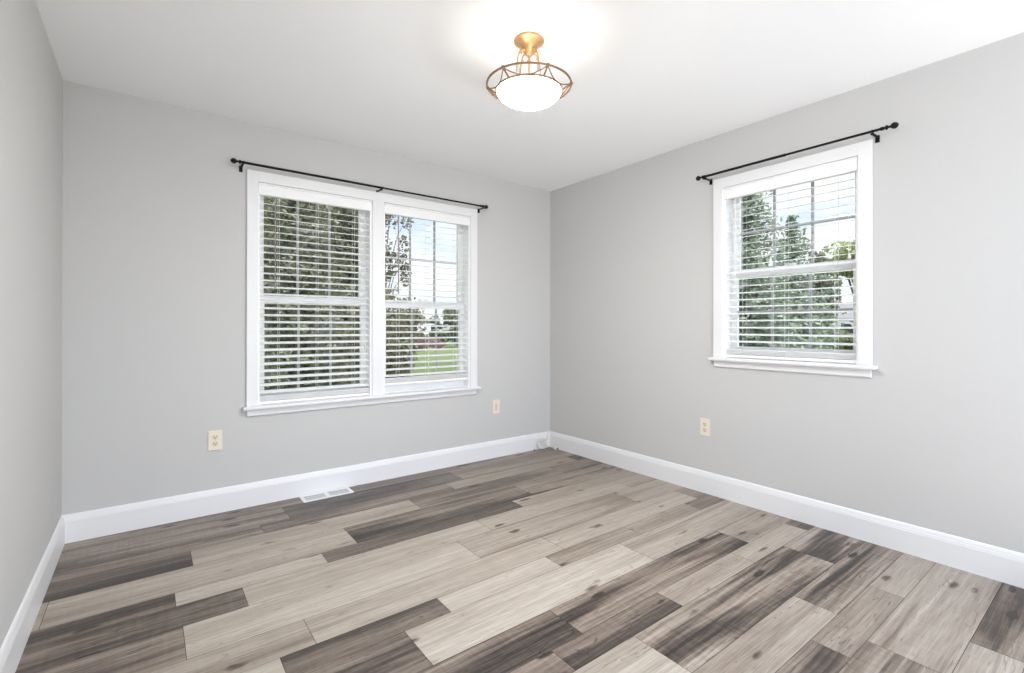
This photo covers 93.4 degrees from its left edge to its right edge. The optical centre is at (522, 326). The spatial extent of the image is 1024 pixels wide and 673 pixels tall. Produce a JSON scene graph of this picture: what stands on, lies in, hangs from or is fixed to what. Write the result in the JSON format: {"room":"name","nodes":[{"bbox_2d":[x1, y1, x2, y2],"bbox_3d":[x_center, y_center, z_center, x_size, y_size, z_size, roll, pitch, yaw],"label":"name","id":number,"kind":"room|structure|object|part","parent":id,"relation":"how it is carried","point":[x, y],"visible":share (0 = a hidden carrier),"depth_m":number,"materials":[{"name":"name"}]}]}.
{"room":"empty bedroom","nodes":[
{"label":"empty bedroom","id":0,"kind":"room"},
{"bbox_2d":[0,0,62,647],"bbox_3d":[-1.228,-0.069,0.902,0.120,2.660,4.050,0,0,-38],"label":"wall","id":1,"kind":"structure","parent":0,"point":[31,81],"depth_m":1.81,"materials":[{"name":"grey paint"}]},
{"bbox_2d":[0,516,64,672],"bbox_3d":[-1.172,1.067,0.935,0.014,0.149,4.036,0,0,-38],"label":"baseboard","id":2,"kind":"structure","parent":1,"relation":"attached to","point":[14,643],"depth_m":1.81,"materials":[{"name":"white paint"}]},
{"bbox_2d":[62,80,549,514],"bbox_3d":[-1.109,-0.063,3.663,3.690,2.660,0.170,0,0,-38],"label":"wall","id":3,"kind":"structure","parent":0,"point":[154,200],"depth_m":2.91,"materials":[{"name":"grey paint"}]},
{"bbox_2d":[208,430,221,450],"bbox_3d":[-1.879,0.699,2.953,0.073,0.120,0.009,0,0,-38],"label":"electrical outlet","id":4,"kind":"object","parent":3,"relation":"attached to","point":[214,437],"visible":1,"depth_m":2.95,"materials":[{"name":"beige plastic"}]},
{"bbox_2d":[62,431,549,543],"bbox_3d":[-1.073,1.072,3.572,3.400,0.149,0.014,0,0,-38],"label":"baseboard","id":5,"kind":"structure","parent":3,"relation":"attached to","point":[85,525],"depth_m":3.13,"materials":[{"name":"white paint"}]},
{"bbox_2d":[231,158,487,212],"bbox_3d":[-1.051,-0.998,3.540,1.883,0.058,0.097,0,0,-38],"label":"curtain rod","id":6,"kind":"object","parent":3,"relation":"attached to","point":[233,160],"visible":1,"depth_m":3.34,"materials":[{"name":"black metal"}]},
{"bbox_2d":[242,169,480,416],"bbox_3d":[-1.117,-0.208,3.645,1.761,1.567,0.248,0,0,-38],"label":"window","id":7,"kind":"structure","parent":3,"relation":"in","point":[379,393],"depth_m":3.56,"materials":[{"name":"white paint"}]},
{"bbox_3d":[-1.478,-0.531,3.424,0.721,0.762,0.028,0,0,-38],"label":"sash","id":8,"kind":"part","parent":7,"relation":"part of","materials":[{"name":"white plastic"}]},
{"bbox_3d":[-1.460,0.141,3.398,0.721,0.713,0.034,0,0,-38],"label":"sash","id":9,"kind":"part","parent":7,"relation":"part of","materials":[{"name":"white plastic"}]},
{"bbox_2d":[259,183,371,404],"bbox_3d":[-1.420,-0.206,3.347,0.737,1.427,0.078,0,0,-38],"label":"window blind","id":10,"kind":"object","parent":7,"relation":"attached to","point":[269,190],"visible":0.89,"depth_m":3.32,"materials":[{"name":"white plastic"}]},
{"bbox_3d":[-1.427,0.497,3.355,0.717,0.020,0.056,0,0,-38],"label":"rail","id":11,"kind":"part","parent":10,"relation":"part of","materials":[{"name":"white plastic"}]},
{"bbox_3d":[-1.149,-0.359,3.527,0.010,0.972,0.006,0,0,-38],"label":"pull cord","id":12,"kind":"part","parent":10,"relation":"part of","materials":[{"name":"white plastic"}]},
{"bbox_3d":[-0.796,0.142,3.912,0.730,0.713,0.034,0,0,-38],"label":"sash","id":13,"kind":"part","parent":7,"relation":"part of","materials":[{"name":"white plastic"}]},
{"bbox_2d":[384,203,469,385],"bbox_3d":[-0.756,-0.235,3.861,0.746,1.367,0.078,0,0,-38],"label":"window blind","id":14,"kind":"object","parent":7,"relation":"attached to","point":[390,209],"visible":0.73,"depth_m":3.84,"materials":[{"name":"white plastic"}]},
{"bbox_3d":[-0.764,0.439,3.869,0.726,0.020,0.056,0,0,-38],"label":"rail","id":15,"kind":"part","parent":14,"relation":"part of","materials":[{"name":"white plastic"}]},
{"bbox_3d":[-0.815,-0.529,3.938,0.730,0.762,0.028,0,0,-38],"label":"sash","id":16,"kind":"part","parent":7,"relation":"part of","materials":[{"name":"white plastic"}]},
{"bbox_2d":[492,400,499,413],"bbox_3d":[-0.228,0.706,4.230,0.073,0.120,0.010,0,0,-38],"label":"electrical outlet","id":17,"kind":"object","parent":3,"relation":"attached to","point":[495,403],"visible":1,"depth_m":4.22,"materials":[{"name":"beige plastic"}]},
{"bbox_2d":[15,447,1023,672],"bbox_3d":[0.162,1.205,1.977,3.400,0.120,4.050,0,0,-38],"label":"floor","id":18,"kind":"structure","parent":0,"point":[547,560],"depth_m":2.06,"materials":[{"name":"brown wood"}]},
{"bbox_2d":[299,487,353,502],"bbox_3d":[-1.327,1.143,3.278,0.325,0.006,0.130,0,0,-38],"label":"floor vent","id":19,"kind":"object","parent":18,"relation":"in","point":[346,490],"visible":1,"depth_m":3.27,"materials":[{"name":"white metal"}]},
{"bbox_2d":[534,430,557,450],"bbox_3d":[0.212,1.070,4.482,0.239,0.157,0.143,0,0,-38],"label":"coiled cable","id":20,"kind":"object","parent":18,"relation":"on","point":[540,439],"visible":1,"depth_m":4.50,"materials":[{"name":"white plastic"}]},
{"bbox_3d":[0.219,1.070,4.510,0.193,0.156,0.108,0,0,-38],"label":"cord","id":21,"kind":"part","parent":20,"relation":"part of","materials":[{"name":"white plastic"}]},
{"bbox_2d":[35,0,1023,190],"bbox_3d":[0.165,-1.355,1.982,3.400,0.120,4.050,0,0,-38],"label":"ceiling","id":22,"kind":"structure","parent":0,"point":[407,79],"depth_m":2.35,"materials":[{"name":"white paint"}]},
{"bbox_2d":[486,32,572,110],"bbox_3d":[0.031,-1.145,2.188,0.389,0.300,0.389,0,0,-38],"label":"ceiling light","id":23,"kind":"object","parent":22,"relation":"attached to","point":[529,91],"visible":1,"depth_m":2.13,"materials":[{"name":"gold metal"}]},
{"bbox_3d":[-0.005,-1.202,2.160,0.049,0.094,0.009,0,0,-38],"label":"arm","id":24,"kind":"part","parent":23,"relation":"part of","materials":[{"name":"gold metal"}]},
{"bbox_3d":[0.003,-1.202,2.224,0.009,0.094,0.049,0,0,-38],"label":"arm","id":25,"kind":"part","parent":23,"relation":"part of","materials":[{"name":"gold metal"}]},
{"bbox_3d":[0.031,-1.110,2.188,0.018,0.230,0.018,0,0,-38],"label":"stem","id":26,"kind":"part","parent":23,"relation":"part of","materials":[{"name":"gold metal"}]},
{"bbox_3d":[0.031,-1.036,2.188,0.289,0.062,0.289,0,0,-38],"label":"lamp shade","id":27,"kind":"part","parent":23,"relation":"part of","materials":[{"name":"white glass"}]},
{"bbox_3d":[0.059,-1.202,2.152,0.009,0.094,0.049,0,0,-38],"label":"arm","id":28,"kind":"part","parent":23,"relation":"part of","materials":[{"name":"gold metal"}]},
{"bbox_2d":[550,32,1023,552],"bbox_3d":[1.575,-0.061,3.072,0.170,2.660,4.050,0,0,-38],"label":"wall","id":29,"kind":"structure","parent":0,"point":[934,440],"depth_m":2.61,"materials":[{"name":"grey paint"}]},
{"bbox_2d":[700,418,709,436],"bbox_3d":[1.261,0.697,3.329,0.009,0.120,0.073,0,0,-38],"label":"electrical outlet","id":30,"kind":"object","parent":29,"relation":"attached to","point":[704,423],"visible":1,"depth_m":3.33,"materials":[{"name":"beige plastic"}]},
{"bbox_2d":[550,431,1023,588],"bbox_3d":[1.505,1.074,3.008,0.014,0.149,4.036,0,0,-38],"label":"baseboard","id":31,"kind":"structure","parent":29,"relation":"attached to","point":[996,563],"depth_m":2.71,"materials":[{"name":"white paint"}]},
{"bbox_2d":[708,139,877,377],"bbox_3d":[1.645,-0.358,2.967,0.248,1.264,0.950,0,0,-38],"label":"window","id":32,"kind":"structure","parent":29,"relation":"in","point":[863,349],"depth_m":2.89,"materials":[{"name":"white paint"}]},
{"bbox_2d":[723,157,857,363],"bbox_3d":[1.605,-0.356,2.937,0.078,1.123,0.770,0,0,-38],"label":"window blind","id":33,"kind":"object","parent":32,"relation":"attached to","point":[848,166],"visible":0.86,"depth_m":2.89,"materials":[{"name":"white plastic"}]},
{"bbox_3d":[1.613,0.195,2.942,0.056,0.020,0.750,0,0,-38],"label":"rail","id":34,"kind":"part","parent":33,"relation":"part of","materials":[{"name":"white plastic"}]},
{"bbox_3d":[1.797,-0.623,2.651,0.006,0.442,0.010,0,0,-38],"label":"pull cord","id":35,"kind":"part","parent":33,"relation":"part of","materials":[{"name":"white plastic"}]},
{"bbox_3d":[1.657,-0.096,2.976,0.034,0.584,0.754,0,0,-38],"label":"sash","id":36,"kind":"part","parent":32,"relation":"part of","materials":[{"name":"white plastic"}]},
{"bbox_3d":[1.681,-0.616,2.996,0.028,0.588,0.754,0,0,-38],"label":"sash","id":37,"kind":"part","parent":32,"relation":"part of","materials":[{"name":"white plastic"}]},
{"bbox_2d":[696,122,898,184],"bbox_3d":[1.559,-0.997,2.877,0.097,0.058,1.131,0,0,-38],"label":"curtain rod","id":38,"kind":"object","parent":29,"relation":"attached to","point":[894,125],"visible":1,"depth_m":2.75,"materials":[{"name":"black metal"}]},
{"bbox_3d":[1.538,-1.010,2.861,0.018,0.017,1.016,0,0,-38],"label":"rod","id":39,"kind":"part","parent":38,"relation":"part of","materials":[{"name":"black metal"}]},
{"label":"outside","id":40,"kind":"structure","parent":0,"visible":0},
{"bbox_2d":[264,330,852,389],"bbox_3d":[18.111,1.892,144.909,320.000,0.001,320.000,0,0,-38],"label":"ground","id":41,"kind":"structure","parent":40,"point":[431,352],"depth_m":21.08,"materials":[{"name":"green plant"}]},
{"bbox_2d":[264,196,287,341],"bbox_3d":[-9.084,-1.794,16.023,2.958,6.918,3.581,0,0,6],"label":"leafy tree","id":42,"kind":"object","parent":41,"relation":"on","point":[266,208],"visible":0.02,"depth_m":16.25,"materials":[{"name":"green plant"}]},
{"bbox_2d":[264,196,357,340],"bbox_3d":[-10.604,-3.484,23.837,7.076,10.327,6.839,0,0,-17],"label":"leafy tree","id":43,"kind":"object","parent":41,"relation":"on","point":[325,214],"visible":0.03,"depth_m":22.17,"materials":[{"name":"green plant"}]},
{"bbox_2d":[264,196,359,389],"bbox_3d":[-5.979,-2.385,12.874,4.299,8.093,3.908,0,0,31],"label":"spruce tree","id":44,"kind":"object","parent":41,"relation":"on","point":[290,203],"visible":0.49,"depth_m":12.50,"materials":[{"name":"green plant"}]},
{"bbox_2d":[303,205,415,377],"bbox_3d":[-6.055,-2.623,17.062,4.478,8.591,4.613,0,0,-38],"label":"spruce tree","id":45,"kind":"object","parent":41,"relation":"on","point":[346,211],"visible":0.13,"depth_m":16.76,"materials":[{"name":"green plant"}]},
{"bbox_2d":[353,210,413,374],"bbox_3d":[-4.104,-1.283,14.143,1.683,5.898,1.743,0,0,-38],"label":"leafy tree","id":46,"kind":"object","parent":41,"relation":"on","point":[393,254],"visible":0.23,"depth_m":14.19,"materials":[{"name":"green plant"}]},
{"bbox_2d":[347,289,426,377],"bbox_3d":[-3.380,0.255,12.028,1.955,2.570,1.497,0,0,-21],"label":"round bush","id":47,"kind":"object","parent":41,"relation":"on","point":[391,297],"visible":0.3,"depth_m":11.91,"materials":[{"name":"green plant"}]},
{"bbox_2d":[394,316,413,340],"bbox_3d":[-9.179,0.195,36.267,2.082,2.552,1.999,0,0,-38],"label":"shrub","id":48,"kind":"object","parent":41,"relation":"on","point":[401,316],"visible":0.09,"depth_m":35.96,"materials":[{"name":"green plant"}]},
{"bbox_2d":[413,311,427,328],"bbox_3d":[-29.076,-1.273,135.722,5.695,6.306,6.260,0,0,-38],"label":"tree","id":49,"kind":"object","parent":41,"relation":"on","point":[415,311],"visible":0.2,"depth_m":134.24,"materials":[{"name":"green plant"}]},
{"bbox_2d":[415,339,432,348],"bbox_3d":[-6.729,1.158,32.234,1.606,0.924,1.361,0,0,-12],"label":"shrub","id":50,"kind":"object","parent":41,"relation":"on","point":[422,340],"visible":0.36,"depth_m":32.08,"materials":[{"name":"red plant"}]},
{"bbox_2d":[417,324,441,334],"bbox_3d":[-16.557,0.643,86.427,4.420,2.200,2.000,0,0,-11],"label":"van","id":51,"kind":"object","parent":41,"relation":"on","point":[430,328],"visible":0.25,"depth_m":85.46,"materials":[{"name":"white paint"}]},
{"bbox_2d":[426,315,443,329],"bbox_3d":[-26.359,-0.763,145.796,5.947,5.332,5.818,0,0,-38],"label":"tree","id":52,"kind":"object","parent":41,"relation":"on","point":[430,322],"visible":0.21,"depth_m":145.08,"materials":[{"name":"green plant"}]},
{"bbox_2d":[429,338,446,347],"bbox_3d":[-6.219,1.227,34.413,1.472,0.799,1.412,0,0,-38],"label":"shrub","id":53,"kind":"object","parent":41,"relation":"on","point":[433,340],"visible":0.56,"depth_m":34.26,"materials":[{"name":"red plant"}]},
{"bbox_2d":[429,329,449,341],"bbox_3d":[-7.261,0.962,41.965,2.137,1.406,2.266,0,0,-38],"label":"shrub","id":54,"kind":"object","parent":41,"relation":"on","point":[430,334],"visible":0.44,"depth_m":41.32,"materials":[{"name":"green plant"}]},
{"bbox_2d":[441,309,455,328],"bbox_3d":[-18.791,-1.763,128.538,5.976,7.278,5.944,0,0,-38],"label":"tree","id":55,"kind":"object","parent":41,"relation":"on","point":[446,311],"visible":0.26,"depth_m":127.55,"materials":[{"name":"green plant"}]},
{"bbox_2d":[445,310,457,346],"bbox_3d":[-4.958,0.173,37.057,2.054,2.949,2.186,0,0,-38],"label":"shrub","id":56,"kind":"object","parent":41,"relation":"on","point":[452,317],"visible":0.27,"depth_m":36.81,"materials":[{"name":"green plant"}]},
{"bbox_2d":[739,190,832,348],"bbox_3d":[5.006,-1.050,11.126,3.657,5.601,3.805,0,0,-43],"label":"spruce tree","id":57,"kind":"object","parent":41,"relation":"on","point":[750,239],"visible":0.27,"depth_m":10.63,"materials":[{"name":"green plant"}]},
{"bbox_2d":[757,215,849,348],"bbox_3d":[8.175,-0.848,14.349,4.148,5.052,4.146,0,0,-38],"label":"spruce tree","id":58,"kind":"object","parent":41,"relation":"on","point":[791,218],"visible":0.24,"depth_m":14.22,"materials":[{"name":"green plant"}]},
{"bbox_2d":[803,341,843,349],"bbox_3d":[14.561,0.942,23.917,1.928,1.254,2.511,0,0,-38],"label":"bush","id":59,"kind":"object","parent":41,"relation":"on","point":[842,347],"visible":0.02,"depth_m":23.30,"materials":[{"name":"green plant"}]},
{"bbox_2d":[805,251,843,348],"bbox_3d":[11.894,-0.654,19.101,1.655,4.694,1.314,0,0,-38],"label":"leafy tree","id":60,"kind":"object","parent":41,"relation":"on","point":[821,284],"visible":0.23,"depth_m":18.82,"materials":[{"name":"green plant"}]},
{"bbox_2d":[802,304,852,321],"bbox_3d":[34.445,-0.274,51.552,10.800,4.200,7.000,0,0,34],"label":"house","id":61,"kind":"structure","parent":41,"relation":"on","point":[849,315],"depth_m":49.44,"materials":[{"name":"white"}]},
{"bbox_2d":[819,240,854,293],"bbox_3d":[15.467,-1.401,22.142,3.396,6.205,2.963,0,0,-38],"label":"leafy tree","id":62,"kind":"object","parent":41,"relation":"on","point":[843,250],"visible":0.12,"depth_m":21.91,"materials":[{"name":"green plant"}]},
{"bbox_2d":[828,329,852,349],"bbox_3d":[18.230,0.857,27.494,1.875,1.527,1.991,0,0,4],"label":"bush","id":63,"kind":"object","parent":41,"relation":"on","point":[850,339],"visible":0.26,"depth_m":26.93,"materials":[{"name":"green plant"}]},
{"bbox_2d":[829,321,852,334],"bbox_3d":[23.521,0.660,35.995,4.420,2.050,2.000,0,0,32],"label":"van","id":64,"kind":"object","parent":41,"relation":"on","point":[847,323],"visible":0.02,"depth_m":34.88,"materials":[{"name":"white paint"}]}
]}

